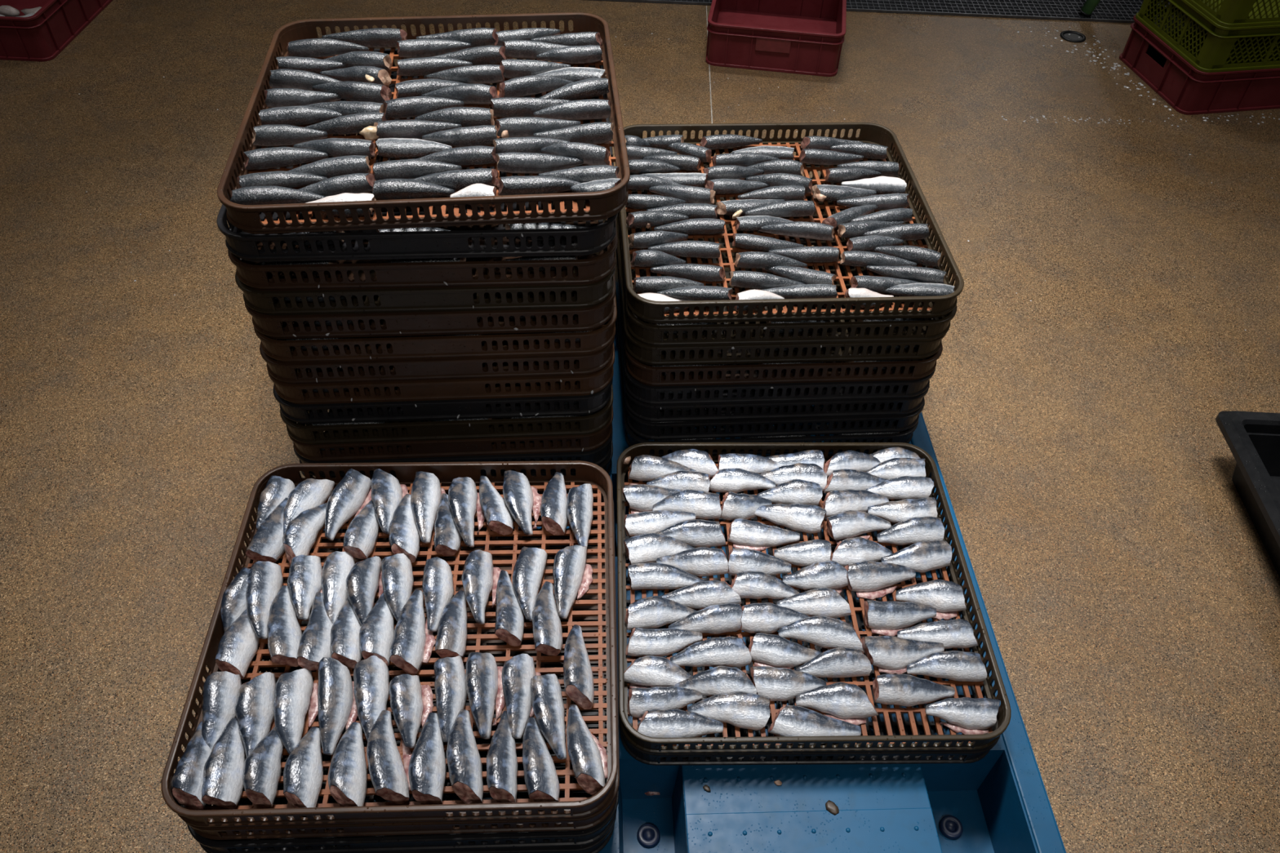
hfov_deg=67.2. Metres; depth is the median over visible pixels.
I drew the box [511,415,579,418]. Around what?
sardine
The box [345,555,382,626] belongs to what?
sardine
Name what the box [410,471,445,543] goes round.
sardine
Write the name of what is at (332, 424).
sardine
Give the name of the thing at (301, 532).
sardine
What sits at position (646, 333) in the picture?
tray
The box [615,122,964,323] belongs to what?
tray
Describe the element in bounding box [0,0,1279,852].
floor
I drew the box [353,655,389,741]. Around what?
sardine
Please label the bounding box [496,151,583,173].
sardine
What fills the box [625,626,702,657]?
sardine
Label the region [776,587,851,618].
sardine
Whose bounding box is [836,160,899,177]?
sardine
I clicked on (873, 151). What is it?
sardine
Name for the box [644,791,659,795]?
scrap
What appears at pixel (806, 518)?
sardine
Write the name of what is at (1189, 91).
plastic crate
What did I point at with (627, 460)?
scrap
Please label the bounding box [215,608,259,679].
sardine
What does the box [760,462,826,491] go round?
sardine
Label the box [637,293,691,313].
sardine
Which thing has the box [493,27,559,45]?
sardine
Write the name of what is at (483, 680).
sardine
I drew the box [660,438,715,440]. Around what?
sardine
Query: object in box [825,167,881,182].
sardine
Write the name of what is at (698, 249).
sardine
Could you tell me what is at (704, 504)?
sardine
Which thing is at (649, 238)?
sardine
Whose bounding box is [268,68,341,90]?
sardine
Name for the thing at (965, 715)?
sardine
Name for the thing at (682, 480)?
sardine
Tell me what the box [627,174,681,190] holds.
sardine
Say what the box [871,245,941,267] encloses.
sardine
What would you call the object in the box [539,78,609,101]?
sardine
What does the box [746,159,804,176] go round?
sardine
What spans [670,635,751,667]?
sardine
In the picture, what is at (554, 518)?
sardine
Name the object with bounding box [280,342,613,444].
tray
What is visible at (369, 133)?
scrap
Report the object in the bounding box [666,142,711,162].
sardine
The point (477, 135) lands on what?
sardine
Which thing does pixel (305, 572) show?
sardine
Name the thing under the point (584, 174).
sardine
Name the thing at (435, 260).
sardine
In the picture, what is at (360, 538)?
sardine
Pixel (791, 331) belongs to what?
sardine
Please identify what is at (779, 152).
sardine
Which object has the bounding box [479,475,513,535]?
sardine
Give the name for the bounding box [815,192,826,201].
scrap
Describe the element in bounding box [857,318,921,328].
sardine
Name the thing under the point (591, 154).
sardine
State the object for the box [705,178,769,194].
sardine
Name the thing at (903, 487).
sardine
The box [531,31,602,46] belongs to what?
sardine
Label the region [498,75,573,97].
sardine
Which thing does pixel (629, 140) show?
sardine
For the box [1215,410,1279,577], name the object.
plastic tub
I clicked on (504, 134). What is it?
scrap
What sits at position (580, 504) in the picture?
sardine
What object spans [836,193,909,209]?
sardine
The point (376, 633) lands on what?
sardine
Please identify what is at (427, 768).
sardine
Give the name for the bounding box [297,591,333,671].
sardine
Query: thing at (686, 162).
sardine
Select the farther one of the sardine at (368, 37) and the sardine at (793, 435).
the sardine at (793, 435)
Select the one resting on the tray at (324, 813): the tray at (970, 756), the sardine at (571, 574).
the sardine at (571, 574)
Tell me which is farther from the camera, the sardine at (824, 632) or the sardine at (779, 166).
the sardine at (779, 166)
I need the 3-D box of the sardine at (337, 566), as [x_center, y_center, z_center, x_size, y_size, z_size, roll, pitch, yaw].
[-0.470,0.250,1.497,0.048,0.037,0.131,-6,47,-8]
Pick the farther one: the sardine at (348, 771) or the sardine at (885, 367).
the sardine at (885, 367)
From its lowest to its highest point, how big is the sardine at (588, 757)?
0.044 m
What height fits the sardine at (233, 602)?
0.043 m
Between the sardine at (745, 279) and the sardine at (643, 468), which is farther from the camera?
the sardine at (643, 468)
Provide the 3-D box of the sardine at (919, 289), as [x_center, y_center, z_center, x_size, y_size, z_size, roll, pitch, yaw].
[0.496,-0.241,1.718,0.135,0.033,0.045,0,47,-2]
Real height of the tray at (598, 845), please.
0.050 m
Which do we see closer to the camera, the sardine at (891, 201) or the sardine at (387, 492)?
the sardine at (387, 492)
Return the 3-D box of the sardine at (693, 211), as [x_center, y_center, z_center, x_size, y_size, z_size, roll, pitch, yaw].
[0.082,-0.422,1.877,0.139,0.038,0.038,6,47,4]
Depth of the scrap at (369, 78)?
1.62 m
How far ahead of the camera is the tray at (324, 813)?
1.43 m
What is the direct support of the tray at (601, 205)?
on the tray at (454, 243)
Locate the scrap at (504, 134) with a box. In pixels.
[501,129,509,137]
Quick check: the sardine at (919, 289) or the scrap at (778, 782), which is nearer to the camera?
the scrap at (778, 782)
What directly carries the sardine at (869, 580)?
on the tray at (902, 742)
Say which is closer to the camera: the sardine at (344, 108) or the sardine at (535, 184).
the sardine at (535, 184)
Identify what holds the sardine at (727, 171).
in the tray at (647, 310)
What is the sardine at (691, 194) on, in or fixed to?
in the tray at (647, 310)
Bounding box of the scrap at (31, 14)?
[15,13,34,17]
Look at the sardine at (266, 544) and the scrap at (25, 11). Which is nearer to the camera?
the sardine at (266, 544)
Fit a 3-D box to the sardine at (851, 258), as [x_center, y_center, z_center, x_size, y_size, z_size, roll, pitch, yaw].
[0.440,-0.307,1.778,0.141,0.036,0.036,3,47,1]
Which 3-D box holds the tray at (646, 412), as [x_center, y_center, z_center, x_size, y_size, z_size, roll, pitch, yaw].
[0.254,-0.245,2.064,0.600,0.050,0.600,-2,47,-4]
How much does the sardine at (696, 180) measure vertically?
0.030 m
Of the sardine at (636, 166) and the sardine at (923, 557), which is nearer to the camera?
the sardine at (923, 557)
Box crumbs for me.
[85,26,1279,330]
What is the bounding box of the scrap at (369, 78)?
[364,74,374,81]
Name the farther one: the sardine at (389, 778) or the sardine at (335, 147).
the sardine at (335, 147)
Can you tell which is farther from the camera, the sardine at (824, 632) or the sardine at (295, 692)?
the sardine at (824, 632)
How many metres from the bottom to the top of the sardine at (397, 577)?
0.042 m
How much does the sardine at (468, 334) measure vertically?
0.034 m
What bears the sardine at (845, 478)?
in the tray at (902, 742)
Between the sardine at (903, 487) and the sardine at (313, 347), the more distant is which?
the sardine at (903, 487)
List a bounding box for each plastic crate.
[0,0,112,62]
[705,0,846,76]
[1119,15,1279,115]
[1135,0,1279,72]
[1186,0,1279,26]
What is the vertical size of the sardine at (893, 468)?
0.036 m
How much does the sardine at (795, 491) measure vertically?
0.037 m
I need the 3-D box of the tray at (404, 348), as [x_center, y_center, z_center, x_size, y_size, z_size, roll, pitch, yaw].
[-0.356,-0.343,1.794,0.600,0.050,0.600,-2,47,-4]
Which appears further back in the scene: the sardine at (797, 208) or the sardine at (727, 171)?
the sardine at (727, 171)
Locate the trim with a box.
[706,5,712,123]
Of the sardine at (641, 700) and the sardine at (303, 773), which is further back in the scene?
the sardine at (641, 700)
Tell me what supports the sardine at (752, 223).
in the tray at (647, 310)
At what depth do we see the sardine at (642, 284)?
1.70 m
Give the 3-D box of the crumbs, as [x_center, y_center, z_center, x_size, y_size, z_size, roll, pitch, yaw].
[0.234,-0.900,3.054,4.290,0.005,1.774,0,47,-2]
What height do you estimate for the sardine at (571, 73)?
0.030 m
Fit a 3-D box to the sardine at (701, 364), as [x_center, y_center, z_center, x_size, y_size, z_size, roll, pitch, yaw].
[0.088,-0.116,1.793,0.136,0.034,0.034,2,47,0]
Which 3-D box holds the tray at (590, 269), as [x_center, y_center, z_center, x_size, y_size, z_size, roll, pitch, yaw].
[-0.351,-0.446,1.686,0.600,0.050,0.600,-2,47,-4]
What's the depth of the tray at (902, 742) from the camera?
1.55 m
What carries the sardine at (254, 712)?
in the tray at (324, 813)
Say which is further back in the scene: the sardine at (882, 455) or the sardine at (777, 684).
the sardine at (882, 455)
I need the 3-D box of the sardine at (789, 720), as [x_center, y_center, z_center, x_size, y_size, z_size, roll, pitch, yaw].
[0.267,0.457,1.469,0.142,0.040,0.052,5,47,3]
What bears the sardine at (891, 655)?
in the tray at (902, 742)
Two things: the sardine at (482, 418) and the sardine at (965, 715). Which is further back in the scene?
the sardine at (482, 418)
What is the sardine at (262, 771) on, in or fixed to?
in the tray at (324, 813)
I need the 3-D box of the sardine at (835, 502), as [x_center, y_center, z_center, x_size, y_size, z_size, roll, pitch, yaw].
[0.395,0.138,1.771,0.132,0.034,0.046,-5,47,-7]
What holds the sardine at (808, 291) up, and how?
in the tray at (647, 310)
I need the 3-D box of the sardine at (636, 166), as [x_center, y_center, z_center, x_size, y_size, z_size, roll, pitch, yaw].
[0.024,-0.531,1.973,0.120,0.036,0.039,1,47,-1]
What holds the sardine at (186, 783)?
in the tray at (324, 813)
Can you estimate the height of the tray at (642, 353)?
0.050 m
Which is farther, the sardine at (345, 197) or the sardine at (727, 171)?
the sardine at (727, 171)
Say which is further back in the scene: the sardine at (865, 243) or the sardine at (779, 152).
the sardine at (779, 152)
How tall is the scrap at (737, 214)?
0.011 m
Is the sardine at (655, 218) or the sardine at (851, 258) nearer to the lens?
the sardine at (851, 258)
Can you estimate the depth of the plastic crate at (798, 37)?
3.38 m
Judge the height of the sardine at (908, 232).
0.043 m
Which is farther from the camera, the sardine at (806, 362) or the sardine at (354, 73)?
the sardine at (806, 362)
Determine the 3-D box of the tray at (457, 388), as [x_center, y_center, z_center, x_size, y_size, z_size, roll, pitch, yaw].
[-0.361,-0.276,1.867,0.600,0.050,0.600,-2,47,-4]
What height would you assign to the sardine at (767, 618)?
0.038 m
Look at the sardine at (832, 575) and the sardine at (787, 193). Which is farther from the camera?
the sardine at (787, 193)
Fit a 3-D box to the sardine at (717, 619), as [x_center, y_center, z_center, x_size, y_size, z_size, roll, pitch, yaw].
[0.110,0.319,1.589,0.130,0.039,0.042,-6,47,-7]
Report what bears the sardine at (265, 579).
in the tray at (324, 813)
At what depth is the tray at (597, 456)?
1.80 m
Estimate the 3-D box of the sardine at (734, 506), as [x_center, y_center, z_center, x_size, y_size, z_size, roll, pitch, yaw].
[0.192,0.146,1.756,0.099,0.043,0.044,2,47,-1]
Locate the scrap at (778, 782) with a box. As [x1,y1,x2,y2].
[773,779,782,786]
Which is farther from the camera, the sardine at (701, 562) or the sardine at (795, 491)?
the sardine at (795, 491)
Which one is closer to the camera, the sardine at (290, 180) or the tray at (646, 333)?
the sardine at (290, 180)
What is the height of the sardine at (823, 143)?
0.043 m
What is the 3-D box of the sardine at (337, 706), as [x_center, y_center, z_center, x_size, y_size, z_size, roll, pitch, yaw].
[-0.425,0.394,1.361,0.054,0.049,0.136,-7,47,-8]
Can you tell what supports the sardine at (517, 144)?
in the tray at (601, 205)
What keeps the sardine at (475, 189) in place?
in the tray at (601, 205)
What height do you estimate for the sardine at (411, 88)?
0.032 m
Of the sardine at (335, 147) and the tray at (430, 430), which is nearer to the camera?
the sardine at (335, 147)
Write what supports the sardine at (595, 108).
in the tray at (601, 205)
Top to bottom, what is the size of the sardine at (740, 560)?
0.042 m
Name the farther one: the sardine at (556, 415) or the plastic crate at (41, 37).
the plastic crate at (41, 37)
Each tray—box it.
[160,460,617,826]
[184,484,619,839]
[186,507,618,852]
[199,525,616,852]
[216,48,617,262]
[217,12,630,234]
[227,77,617,291]
[235,116,615,315]
[244,134,615,338]
[253,156,617,363]
[259,190,614,384]
[267,190,614,404]
[272,240,613,423]
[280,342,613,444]
[287,360,613,461]
[293,362,613,477]
[301,296,613,478]
[614,270,924,439]
[614,274,918,456]
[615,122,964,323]
[615,147,956,346]
[615,212,935,404]
[615,237,929,422]
[616,171,946,365]
[616,190,942,386]
[616,442,1011,753]
[618,472,999,765]
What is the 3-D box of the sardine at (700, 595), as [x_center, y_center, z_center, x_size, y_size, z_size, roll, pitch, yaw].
[0.101,0.286,1.625,0.141,0.037,0.043,-4,47,-6]
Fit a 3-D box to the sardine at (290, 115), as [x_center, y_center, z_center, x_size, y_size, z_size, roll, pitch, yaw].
[-0.549,-0.508,1.574,0.137,0.038,0.042,-4,47,-5]
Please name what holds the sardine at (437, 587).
in the tray at (324, 813)
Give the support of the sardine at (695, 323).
in the tray at (646, 333)
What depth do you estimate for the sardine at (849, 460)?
1.82 m
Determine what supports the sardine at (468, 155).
in the tray at (601, 205)
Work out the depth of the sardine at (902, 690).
1.50 m
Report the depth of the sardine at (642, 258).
1.74 m
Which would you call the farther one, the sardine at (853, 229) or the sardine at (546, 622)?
the sardine at (853, 229)
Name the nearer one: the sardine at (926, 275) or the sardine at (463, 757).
the sardine at (463, 757)
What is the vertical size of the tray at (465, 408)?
0.050 m
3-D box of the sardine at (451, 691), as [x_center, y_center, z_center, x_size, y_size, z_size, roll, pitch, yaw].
[-0.269,0.386,1.376,0.044,0.046,0.136,-7,47,-9]
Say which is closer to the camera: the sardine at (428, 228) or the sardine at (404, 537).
the sardine at (428, 228)
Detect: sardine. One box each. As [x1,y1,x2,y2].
[170,721,211,809]
[201,671,241,750]
[201,717,244,809]
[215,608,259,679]
[220,567,250,632]
[230,186,325,204]
[235,671,275,757]
[236,170,327,188]
[242,726,283,807]
[243,146,328,169]
[244,497,288,563]
[245,560,283,639]
[252,124,327,146]
[253,231,345,245]
[256,475,295,529]
[258,106,342,125]
[261,260,338,275]
[264,88,341,107]
[266,585,302,666]
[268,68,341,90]
[272,668,318,755]
[275,56,345,74]
[282,502,327,564]
[283,478,334,534]
[283,726,323,808]
[286,38,368,57]
[286,337,356,349]
[287,155,371,178]
[287,554,322,620]
[293,137,375,157]
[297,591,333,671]
[299,173,375,196]
[303,101,385,115]
[304,112,386,134]
[305,192,375,217]
[311,421,385,425]
[312,80,391,103]
[317,657,357,755]
[320,66,391,85]
[320,551,355,623]
[321,28,407,48]
[324,51,392,70]
[324,468,371,541]
[328,722,367,806]
[329,597,362,668]
[342,500,379,559]
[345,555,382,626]
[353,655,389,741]
[359,591,394,666]
[366,710,412,804]
[371,468,409,534]
[372,159,462,180]
[372,178,453,199]
[373,119,462,139]
[375,137,452,158]
[376,226,450,231]
[381,552,413,621]
[383,96,464,118]
[387,257,466,262]
[388,493,420,562]
[389,589,435,674]
[389,674,433,748]
[395,79,466,97]
[396,39,471,57]
[396,57,472,76]
[405,333,484,342]
[408,712,446,804]
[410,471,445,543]
[412,168,498,190]
[414,106,494,126]
[416,27,498,47]
[416,146,497,165]
[421,84,499,104]
[422,124,497,146]
[422,556,453,631]
[426,64,504,84]
[431,45,507,65]
[431,417,492,421]
[433,655,467,742]
[434,493,462,555]
[435,590,466,657]
[446,709,483,804]
[448,476,485,547]
[450,183,496,208]
[462,549,501,624]
[465,652,505,739]
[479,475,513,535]
[486,711,517,803]
[490,97,570,118]
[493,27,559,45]
[493,137,569,154]
[494,569,524,646]
[495,116,581,137]
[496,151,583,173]
[497,175,581,195]
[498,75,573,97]
[499,58,570,79]
[501,653,541,738]
[502,40,569,58]
[502,470,542,535]
[504,222,588,239]
[506,255,577,271]
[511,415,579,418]
[512,546,547,621]
[522,717,559,802]
[530,673,566,759]
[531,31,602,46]
[532,581,562,656]
[533,98,611,120]
[533,122,613,144]
[536,44,602,63]
[537,66,606,81]
[538,164,619,182]
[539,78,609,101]
[540,471,568,535]
[541,142,610,165]
[552,545,592,618]
[563,624,594,709]
[566,483,593,546]
[566,704,607,795]
[570,177,621,192]
[622,484,682,513]
[623,533,694,564]
[623,655,691,688]
[624,135,651,146]
[624,510,695,536]
[624,595,697,630]
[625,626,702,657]
[626,145,677,159]
[626,194,685,209]
[626,210,688,227]
[626,686,702,720]
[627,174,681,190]
[627,562,704,590]
[628,160,680,173]
[628,454,695,481]
[629,231,688,248]
[631,249,685,266]
[633,275,703,293]
[635,708,723,737]
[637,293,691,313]
[640,173,707,186]
[641,154,701,170]
[643,134,684,149]
[646,203,717,218]
[646,470,711,492]
[647,420,711,429]
[648,185,715,204]
[648,240,721,257]
[650,263,725,281]
[651,322,717,333]
[651,364,723,372]
[652,489,721,519]
[653,217,724,234]
[656,519,725,547]
[656,546,728,577]
[657,285,733,300]
[659,580,742,609]
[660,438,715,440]
[661,448,718,477]
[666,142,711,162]
[668,603,742,634]
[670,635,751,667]
[675,666,756,696]
[687,691,770,730]
[699,133,762,149]
[702,164,764,181]
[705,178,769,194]
[709,467,775,493]
[712,152,778,167]
[715,199,784,215]
[717,453,778,474]
[720,491,771,520]
[727,518,799,551]
[727,548,791,577]
[728,271,804,289]
[730,570,799,599]
[731,145,794,159]
[732,233,804,251]
[733,289,784,311]
[734,251,807,268]
[735,215,793,231]
[737,185,804,200]
[740,602,809,634]
[742,435,805,438]
[744,200,815,217]
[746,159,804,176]
[746,173,812,191]
[748,632,822,669]
[750,666,826,701]
[754,503,826,533]
[756,479,822,505]
[757,361,823,370]
[758,221,834,240]
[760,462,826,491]
[762,284,837,298]
[764,266,836,284]
[766,320,829,333]
[766,449,824,471]
[768,246,839,262]
[768,705,861,745]
[773,539,831,567]
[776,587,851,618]
[777,615,864,653]
[782,560,850,594]
[795,647,871,677]
[795,681,878,725]
[799,148,863,165]
[800,136,862,151]
[811,184,876,201]
[822,204,879,229]
[822,489,888,517]
[823,468,887,493]
[824,450,880,478]
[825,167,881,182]
[826,510,891,545]
[830,142,888,159]
[831,537,892,567]
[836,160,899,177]
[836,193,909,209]
[837,221,904,237]
[837,431,899,440]
[840,176,906,194]
[840,250,916,266]
[844,288,893,308]
[844,360,906,369]
[844,560,915,599]
[846,235,903,251]
[848,208,912,222]
[849,275,924,293]
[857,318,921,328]
[860,635,944,674]
[862,223,929,240]
[863,600,936,636]
[865,457,925,479]
[865,475,933,500]
[866,265,946,284]
[867,497,937,523]
[869,446,920,462]
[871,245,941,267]
[872,673,955,706]
[876,515,945,545]
[880,539,951,573]
[881,282,955,296]
[895,579,966,620]
[897,618,977,648]
[906,650,986,681]
[924,697,999,734]
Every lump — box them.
[702,785,711,791]
[825,800,839,815]
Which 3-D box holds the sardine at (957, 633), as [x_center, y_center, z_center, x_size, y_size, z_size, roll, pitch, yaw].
[0.489,0.342,1.583,0.130,0.034,0.044,-2,47,-4]
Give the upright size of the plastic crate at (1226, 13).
0.150 m
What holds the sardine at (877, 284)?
in the tray at (647, 310)
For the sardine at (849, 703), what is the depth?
1.49 m
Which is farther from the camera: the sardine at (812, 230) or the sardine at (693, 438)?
the sardine at (693, 438)
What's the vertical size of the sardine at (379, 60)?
0.038 m
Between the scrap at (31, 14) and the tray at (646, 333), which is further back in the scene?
the scrap at (31, 14)
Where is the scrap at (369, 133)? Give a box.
[359,125,378,141]
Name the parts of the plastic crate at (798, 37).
handle panel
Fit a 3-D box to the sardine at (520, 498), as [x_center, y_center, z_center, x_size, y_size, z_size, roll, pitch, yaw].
[-0.199,0.130,1.620,0.065,0.044,0.122,-1,47,-3]
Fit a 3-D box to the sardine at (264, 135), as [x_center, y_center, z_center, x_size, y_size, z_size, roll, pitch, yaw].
[-0.558,-0.462,1.530,0.118,0.040,0.035,-3,47,-5]
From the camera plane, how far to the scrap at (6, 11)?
3.36 m
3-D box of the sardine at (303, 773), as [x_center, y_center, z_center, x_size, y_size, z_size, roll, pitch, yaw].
[-0.454,0.461,1.298,0.047,0.039,0.122,-7,47,-9]
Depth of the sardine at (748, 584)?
1.63 m
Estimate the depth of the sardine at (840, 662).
1.53 m
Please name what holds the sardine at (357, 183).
in the tray at (601, 205)
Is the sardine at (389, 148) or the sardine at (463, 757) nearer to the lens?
the sardine at (463, 757)
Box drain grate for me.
[589,0,1169,22]
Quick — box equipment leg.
[1079,0,1100,16]
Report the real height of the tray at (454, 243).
0.050 m
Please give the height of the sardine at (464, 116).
0.037 m
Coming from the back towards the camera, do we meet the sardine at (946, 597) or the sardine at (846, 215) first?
the sardine at (846, 215)
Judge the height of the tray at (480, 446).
0.050 m
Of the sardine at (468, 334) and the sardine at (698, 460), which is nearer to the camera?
the sardine at (468, 334)
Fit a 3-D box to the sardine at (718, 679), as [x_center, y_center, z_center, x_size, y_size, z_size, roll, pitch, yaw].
[0.121,0.400,1.509,0.132,0.038,0.046,5,47,3]
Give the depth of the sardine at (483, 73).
1.66 m
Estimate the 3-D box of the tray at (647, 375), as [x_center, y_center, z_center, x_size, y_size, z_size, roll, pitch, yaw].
[0.257,-0.311,1.990,0.600,0.050,0.600,-2,47,-3]
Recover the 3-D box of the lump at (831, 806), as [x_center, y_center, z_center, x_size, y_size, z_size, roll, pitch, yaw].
[0.290,0.577,1.456,0.017,0.004,0.023,-31,55,-27]
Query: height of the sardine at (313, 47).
0.042 m
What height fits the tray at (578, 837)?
0.050 m
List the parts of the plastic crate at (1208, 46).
lattice panel, lattice panel, lattice panel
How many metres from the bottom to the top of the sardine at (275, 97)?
0.044 m
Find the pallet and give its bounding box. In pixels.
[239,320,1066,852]
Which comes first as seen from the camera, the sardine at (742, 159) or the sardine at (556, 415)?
the sardine at (556, 415)
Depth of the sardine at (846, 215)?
1.86 m
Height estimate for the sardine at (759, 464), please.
0.034 m
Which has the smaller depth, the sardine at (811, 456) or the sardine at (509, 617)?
the sardine at (509, 617)
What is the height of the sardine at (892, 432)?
0.034 m
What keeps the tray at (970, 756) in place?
on the pallet
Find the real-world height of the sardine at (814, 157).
0.041 m
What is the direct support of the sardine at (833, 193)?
in the tray at (647, 310)
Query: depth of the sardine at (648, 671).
1.51 m
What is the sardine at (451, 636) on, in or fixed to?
in the tray at (324, 813)
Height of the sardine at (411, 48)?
0.039 m
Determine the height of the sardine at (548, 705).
0.043 m
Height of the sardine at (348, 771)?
0.043 m
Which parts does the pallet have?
deck panel, edge rail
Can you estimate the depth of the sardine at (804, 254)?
1.77 m
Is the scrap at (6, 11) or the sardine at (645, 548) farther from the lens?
the scrap at (6, 11)
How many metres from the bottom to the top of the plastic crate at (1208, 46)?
0.150 m
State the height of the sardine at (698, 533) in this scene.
0.039 m
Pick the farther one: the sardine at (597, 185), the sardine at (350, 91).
the sardine at (350, 91)
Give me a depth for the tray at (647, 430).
1.90 m
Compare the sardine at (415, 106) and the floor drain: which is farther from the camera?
the floor drain
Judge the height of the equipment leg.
0.820 m
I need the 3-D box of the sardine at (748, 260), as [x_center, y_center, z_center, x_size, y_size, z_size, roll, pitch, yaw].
[0.239,-0.300,1.755,0.133,0.042,0.040,7,47,5]
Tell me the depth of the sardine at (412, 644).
1.43 m
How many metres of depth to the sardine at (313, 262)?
1.48 m
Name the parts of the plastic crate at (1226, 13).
lattice panel, lattice panel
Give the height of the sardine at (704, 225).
0.039 m
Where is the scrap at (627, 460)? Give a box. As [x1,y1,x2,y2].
[623,456,631,464]
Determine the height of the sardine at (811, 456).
0.040 m
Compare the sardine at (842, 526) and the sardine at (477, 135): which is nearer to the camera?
the sardine at (477, 135)
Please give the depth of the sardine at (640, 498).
1.75 m
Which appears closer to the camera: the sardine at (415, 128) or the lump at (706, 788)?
the lump at (706, 788)
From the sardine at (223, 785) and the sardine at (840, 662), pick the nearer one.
the sardine at (223, 785)
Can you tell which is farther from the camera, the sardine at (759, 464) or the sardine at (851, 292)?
the sardine at (759, 464)
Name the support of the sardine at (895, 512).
in the tray at (902, 742)
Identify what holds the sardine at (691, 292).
in the tray at (647, 310)
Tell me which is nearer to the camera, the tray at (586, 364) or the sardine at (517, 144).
the sardine at (517, 144)
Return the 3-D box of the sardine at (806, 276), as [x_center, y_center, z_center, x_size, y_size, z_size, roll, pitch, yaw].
[0.289,-0.272,1.740,0.128,0.037,0.039,11,47,8]
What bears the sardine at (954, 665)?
in the tray at (902, 742)
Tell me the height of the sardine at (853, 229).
0.041 m
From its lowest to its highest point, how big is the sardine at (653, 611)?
0.037 m
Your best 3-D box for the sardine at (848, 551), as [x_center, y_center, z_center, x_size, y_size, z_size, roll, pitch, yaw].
[0.386,0.221,1.694,0.114,0.036,0.050,-5,47,-6]
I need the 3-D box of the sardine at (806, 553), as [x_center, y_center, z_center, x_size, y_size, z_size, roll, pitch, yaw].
[0.287,0.225,1.687,0.101,0.039,0.046,-5,47,-6]
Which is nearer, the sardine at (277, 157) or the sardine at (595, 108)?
the sardine at (277, 157)
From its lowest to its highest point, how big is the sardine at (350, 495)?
0.044 m
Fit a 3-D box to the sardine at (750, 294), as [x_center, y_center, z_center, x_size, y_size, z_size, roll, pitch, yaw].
[0.209,-0.225,1.695,0.092,0.031,0.029,-12,48,-13]
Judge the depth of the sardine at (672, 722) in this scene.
1.46 m
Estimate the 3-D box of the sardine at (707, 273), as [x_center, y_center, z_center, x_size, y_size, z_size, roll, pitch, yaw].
[0.086,-0.281,1.743,0.136,0.042,0.036,9,47,6]
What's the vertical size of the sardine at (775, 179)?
0.040 m
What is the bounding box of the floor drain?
[1060,30,1085,42]
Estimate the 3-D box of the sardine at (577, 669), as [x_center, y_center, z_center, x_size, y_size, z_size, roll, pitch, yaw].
[-0.092,0.347,1.413,0.043,0.044,0.132,-4,47,-6]
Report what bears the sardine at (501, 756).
in the tray at (324, 813)
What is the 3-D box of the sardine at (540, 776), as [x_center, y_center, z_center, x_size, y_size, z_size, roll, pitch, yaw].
[-0.139,0.453,1.315,0.045,0.042,0.127,-9,48,-10]
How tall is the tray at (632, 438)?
0.050 m
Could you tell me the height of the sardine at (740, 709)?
0.036 m
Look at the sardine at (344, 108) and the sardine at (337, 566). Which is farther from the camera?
the sardine at (344, 108)
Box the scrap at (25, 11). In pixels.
[20,6,41,15]
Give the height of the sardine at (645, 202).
0.036 m
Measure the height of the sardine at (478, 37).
0.042 m
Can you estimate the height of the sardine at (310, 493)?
0.041 m
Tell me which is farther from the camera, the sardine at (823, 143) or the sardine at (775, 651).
the sardine at (823, 143)
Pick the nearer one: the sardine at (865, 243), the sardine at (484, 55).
the sardine at (484, 55)
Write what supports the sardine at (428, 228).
in the tray at (454, 243)
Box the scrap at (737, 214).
[732,209,742,218]
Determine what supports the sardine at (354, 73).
in the tray at (601, 205)
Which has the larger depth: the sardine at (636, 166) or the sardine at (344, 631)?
the sardine at (636, 166)
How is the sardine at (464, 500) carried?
in the tray at (324, 813)
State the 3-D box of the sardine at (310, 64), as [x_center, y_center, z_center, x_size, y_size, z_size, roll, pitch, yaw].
[-0.577,-0.634,1.693,0.116,0.036,0.042,0,47,-2]
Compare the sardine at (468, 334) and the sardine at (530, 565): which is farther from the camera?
the sardine at (468, 334)
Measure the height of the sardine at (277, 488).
0.045 m
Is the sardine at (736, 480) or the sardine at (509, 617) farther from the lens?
the sardine at (736, 480)
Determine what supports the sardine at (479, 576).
on the tray at (324, 813)
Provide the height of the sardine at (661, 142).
0.039 m
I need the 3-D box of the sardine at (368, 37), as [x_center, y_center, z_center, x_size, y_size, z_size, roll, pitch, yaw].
[-0.504,-0.713,1.766,0.157,0.044,0.036,5,47,3]
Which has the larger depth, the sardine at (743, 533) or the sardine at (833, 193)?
the sardine at (833, 193)
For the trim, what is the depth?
3.32 m
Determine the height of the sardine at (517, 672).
0.046 m
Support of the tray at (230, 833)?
on the tray at (578, 837)
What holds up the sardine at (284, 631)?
in the tray at (324, 813)
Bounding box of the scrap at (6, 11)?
[0,4,20,17]
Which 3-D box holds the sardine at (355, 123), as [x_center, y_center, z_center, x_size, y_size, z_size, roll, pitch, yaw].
[-0.475,-0.486,1.552,0.132,0.038,0.036,-7,47,-8]
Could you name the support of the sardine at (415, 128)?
in the tray at (601, 205)
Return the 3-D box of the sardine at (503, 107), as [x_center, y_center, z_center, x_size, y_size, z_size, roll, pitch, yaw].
[-0.181,-0.533,1.607,0.134,0.043,0.036,-7,47,-8]
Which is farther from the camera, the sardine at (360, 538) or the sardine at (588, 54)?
the sardine at (588, 54)
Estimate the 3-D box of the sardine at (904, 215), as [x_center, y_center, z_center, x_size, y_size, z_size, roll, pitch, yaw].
[0.465,-0.409,1.873,0.133,0.039,0.053,-7,47,-9]
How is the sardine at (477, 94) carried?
on the tray at (601, 205)
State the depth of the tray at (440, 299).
1.52 m
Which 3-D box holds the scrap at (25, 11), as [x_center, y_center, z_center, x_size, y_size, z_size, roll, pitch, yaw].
[-2.110,-1.446,3.373,0.094,0.040,0.055,8,47,6]

